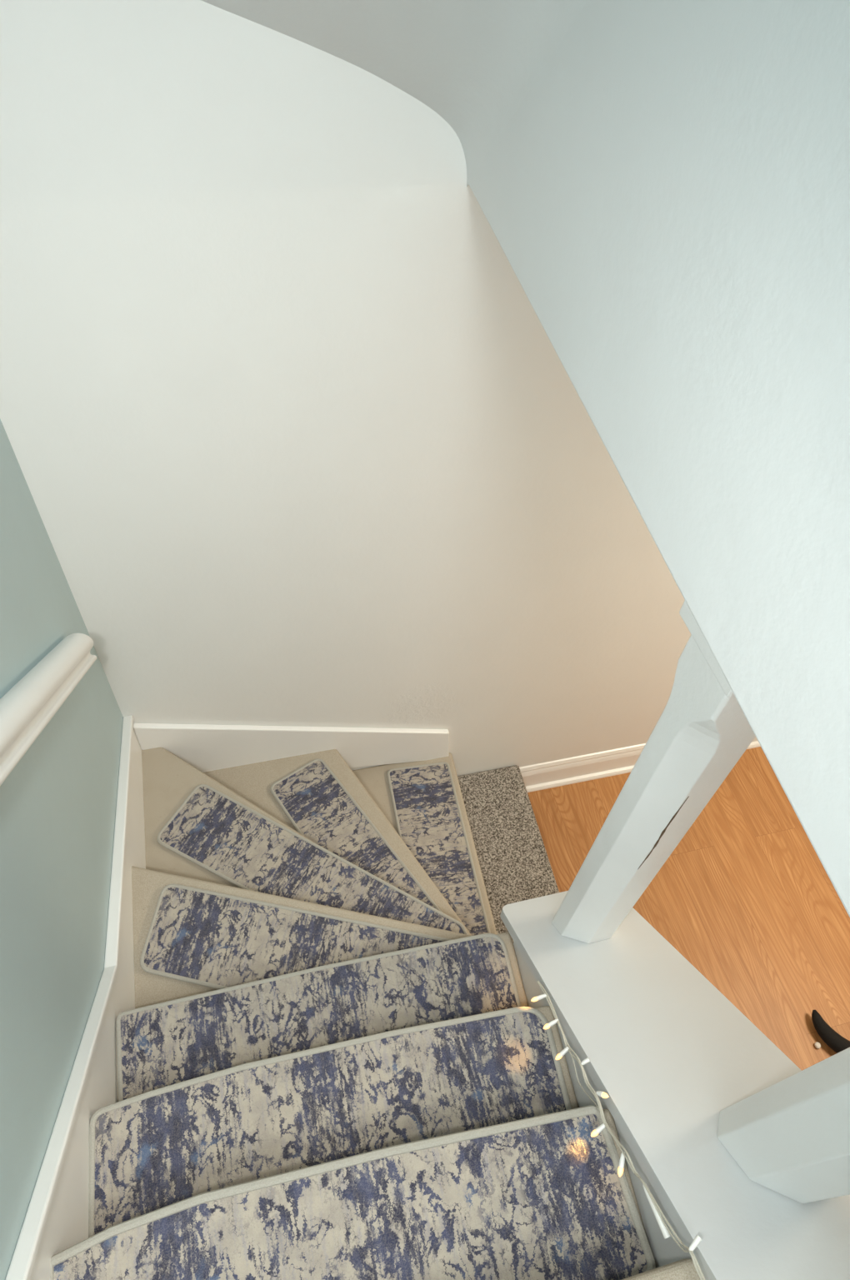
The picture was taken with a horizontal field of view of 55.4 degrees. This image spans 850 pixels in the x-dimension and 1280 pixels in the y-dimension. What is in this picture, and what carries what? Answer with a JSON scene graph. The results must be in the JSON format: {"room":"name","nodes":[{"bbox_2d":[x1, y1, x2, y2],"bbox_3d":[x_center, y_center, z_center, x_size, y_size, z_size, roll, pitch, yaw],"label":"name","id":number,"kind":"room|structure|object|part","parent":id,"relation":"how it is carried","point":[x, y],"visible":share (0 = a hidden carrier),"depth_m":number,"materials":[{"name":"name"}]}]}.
{"room":"staircase","nodes":[
{"label":"staircase","id":0,"kind":"room"},
{"bbox_2d":[0,419,123,1279],"bbox_3d":[-0.411,0.680,0.139,0.100,4.900,3.600,-9,53,-11],"label":"wall","id":1,"kind":"structure","parent":0,"point":[58,803],"depth_m":1.46,"materials":[{"name":"blue paint"}]},
{"bbox_2d":[0,633,96,785],"bbox_3d":[-0.484,0.267,0.588,0.059,1.768,2.005,-9,53,-11],"label":"handrail","id":2,"kind":"object","parent":1,"relation":"attached to","point":[27,708],"visible":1,"depth_m":1.36,"materials":[{"name":"white paint"}]},
{"bbox_2d":[5,715,145,1279],"bbox_3d":[-0.578,0.723,1.303,0.027,2.012,2.200,-9,53,-11],"label":"baseboard","id":3,"kind":"structure","parent":1,"relation":"attached to","point":[56,1220],"depth_m":1.46,"materials":[{"name":"white paint"}]},
{"bbox_2d":[0,0,691,775],"bbox_3d":[1.276,-1.065,1.678,4.500,4.900,0.100,-9,53,-11],"label":"wall","id":4,"kind":"structure","parent":0,"point":[295,437],"depth_m":1.71,"materials":[{"name":"beige paint"}]},
{"bbox_2d":[132,722,449,772],"bbox_3d":[-0.393,0.345,2.722,1.026,0.536,0.019,-9,53,-11],"label":"baseboard","id":5,"kind":"structure","parent":4,"relation":"attached to","point":[207,747],"depth_m":2.68,"materials":[{"name":"white paint"}]},
{"bbox_2d":[519,736,760,792],"bbox_3d":[1.792,0.364,3.613,2.955,0.168,0.036,-9,53,-11],"label":"baseboard","id":6,"kind":"structure","parent":4,"relation":"attached to","point":[618,761],"depth_m":3.38,"materials":[{"name":"white paint"}]},
{"bbox_2d":[200,0,587,186],"bbox_3d":[-0.078,-0.696,-0.072,1.030,2.200,1.900,-9,53,-11],"label":"ceiling","id":7,"kind":"structure","parent":0,"point":[473,63],"depth_m":1.15,"materials":[{"name":"white paint"}]},
{"bbox_2d":[469,0,849,1268],"bbox_3d":[0.555,0.532,0.333,0.391,4.906,3.620,-6,52,-9],"label":"wall","id":8,"kind":"structure","parent":0,"point":[668,197],"depth_m":0.70,"materials":[{"name":"white paint"}]},
{"bbox_2d":[500,890,849,1279],"bbox_3d":[0.465,0.736,1.017,0.350,1.295,1.340,-9,53,-11],"label":"ledge","id":9,"kind":"object","parent":8,"relation":"on","point":[669,1052],"visible":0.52,"depth_m":1.27,"materials":[{"name":"white paint"}]},
{"bbox_2d":[551,600,755,943],"bbox_3d":[0.374,0.274,1.335,0.132,1.154,0.136,-9,53,-11],"label":"newel post","id":10,"kind":"object","parent":9,"relation":"on","point":[702,732],"visible":0.61,"depth_m":1.20,"materials":[{"name":"white paint"}]},
{"bbox_2d":[717,1047,849,1203],"bbox_3d":[0.497,0.503,0.886,0.132,0.725,0.162,-9,53,-11],"label":"newel post","id":11,"kind":"object","parent":9,"relation":"on","point":[791,1137],"visible":1,"depth_m":0.96,"materials":[{"name":"white paint"}]},
{"bbox_2d":[527,746,849,1070],"bbox_3d":[1.548,1.870,2.545,4.500,0.080,3.700,-9,53,-11],"label":"floor","id":12,"kind":"structure","parent":0,"point":[746,897],"depth_m":3.16,"materials":[{"name":"brown wood"}]},
{"bbox_2d":[115,747,701,1279],"bbox_3d":[0.002,0.873,1.907,1.366,1.958,1.991,-9,53,-11],"label":"staircase","id":13,"kind":"structure","parent":12,"relation":"on","point":[512,863],"depth_m":2.61,"materials":[{"name":"beige wood"}]},
{"bbox_2d":[140,883,453,989],"bbox_3d":[-0.259,0.773,1.951,0.853,0.012,0.228,10,51,3],"label":"mat","id":14,"kind":"object","parent":13,"relation":"on","point":[204,937],"visible":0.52,"depth_m":1.98,"materials":[{"name":"multicoloured carpet"}]},
{"bbox_2d":[156,784,468,934],"bbox_3d":[-0.301,0.694,2.262,0.971,0.012,0.220,24,53,14],"label":"mat","id":15,"kind":"object","parent":13,"relation":"on","point":[211,829],"visible":0.66,"depth_m":2.30,"materials":[{"name":"multicoloured carpet"}]},
{"bbox_2d":[115,933,521,1101],"bbox_3d":[-0.206,0.799,1.685,0.834,0.012,0.234,-9,53,-11],"label":"mat","id":16,"kind":"object","parent":13,"relation":"on","point":[169,1042],"visible":0.53,"depth_m":1.70,"materials":[{"name":"multicoloured carpet"}]},
{"bbox_2d":[88,1005,571,1237],"bbox_3d":[-0.153,0.832,1.412,0.830,0.012,0.241,-9,53,-11],"label":"mat","id":17,"kind":"object","parent":13,"relation":"on","point":[152,1150],"visible":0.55,"depth_m":1.42,"materials":[{"name":"multicoloured carpet"}]},
{"bbox_2d":[50,1105,655,1279],"bbox_3d":[-0.098,0.868,1.136,0.829,0.014,0.253,-9,53,-11],"label":"mat","id":18,"kind":"object","parent":13,"relation":"on","point":[538,1197],"visible":0.91,"depth_m":1.16,"materials":[{"name":"multicoloured carpet"}]},
{"bbox_2d":[270,758,442,912],"bbox_3d":[-0.175,0.720,2.502,0.216,0.012,0.872,-30,59,-25],"label":"mat","id":19,"kind":"object","parent":13,"relation":"on","point":[312,797],"visible":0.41,"depth_m":2.59,"materials":[{"name":"multicoloured carpet"}]},
{"bbox_2d":[386,761,490,935],"bbox_3d":[0.050,0.770,2.731,0.236,0.012,0.800,-6,52,-10],"label":"mat","id":20,"kind":"object","parent":13,"relation":"on","point":[428,817],"visible":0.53,"depth_m":2.81,"materials":[{"name":"multicoloured carpet"}]},
{"bbox_2d":[530,980,705,1279],"bbox_3d":[0.273,0.710,1.192,0.042,0.459,0.533,-7,52,-10],"label":"string lights","id":21,"kind":"object","parent":13,"relation":"on","point":[657,1212],"visible":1,"depth_m":1.16,"materials":[{"name":"white plastic"}]},
{"bbox_3d":[0.215,0.654,1.483,0.021,0.010,0.008,-9,53,-11],"label":"bulb","id":22,"kind":"part","parent":21,"relation":"part of","materials":[{"name":"white plastic"}]},
{"bbox_3d":[0.227,0.676,1.428,0.020,0.011,0.008,-19,55,-19],"label":"bulb","id":23,"kind":"part","parent":21,"relation":"part of","materials":[{"name":"white plastic"}]},
{"bbox_3d":[0.238,0.701,1.379,0.020,0.011,0.008,-29,59,-25],"label":"bulb","id":24,"kind":"part","parent":21,"relation":"part of","materials":[{"name":"white plastic"}]},
{"bbox_3d":[0.261,0.686,1.316,0.015,0.009,0.007,-20,55,-19],"label":"bulb","id":25,"kind":"part","parent":21,"relation":"part of","materials":[{"name":"white plastic"}]},
{"bbox_3d":[0.271,0.699,1.246,0.013,0.014,0.009,30,55,18],"label":"bulb","id":26,"kind":"part","parent":21,"relation":"part of","materials":[{"name":"white plastic"}]},
{"bbox_3d":[0.267,0.739,1.226,0.019,0.011,0.008,-26,58,-23],"label":"bulb","id":27,"kind":"part","parent":21,"relation":"part of","materials":[{"name":"white plastic"}]},
{"bbox_3d":[0.283,0.745,1.160,0.008,0.009,0.021,16,52,8],"label":"bulb","id":28,"kind":"part","parent":21,"relation":"part of","materials":[{"name":"white plastic"}]},
{"bbox_3d":[0.307,0.758,1.074,0.009,0.010,0.061,-13,54,-15],"label":"bulb","id":29,"kind":"part","parent":21,"relation":"part of","materials":[{"name":"white plastic"}]},
{"bbox_3d":[0.323,0.721,0.967,0.020,0.010,0.007,-36,62,-28],"label":"bulb","id":30,"kind":"part","parent":21,"relation":"part of","materials":[{"name":"white plastic"}]},
{"bbox_2d":[814,1041,820,1048],"bbox_3d":[1.374,1.418,2.830,0.021,0.015,0.022,-9,53,-11],"label":"crumb","id":31,"kind":"object","parent":12,"relation":"on","point":[817,1045],"visible":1,"depth_m":2.83,"materials":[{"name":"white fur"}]},
{"bbox_2d":[811,1010,849,1053],"bbox_3d":[1.834,1.433,2.673,0.954,0.297,0.338,7,51,1],"label":"cat","id":32,"kind":"object","parent":12,"relation":"on","point":[832,1038],"visible":0.88,"depth_m":2.81}
]}

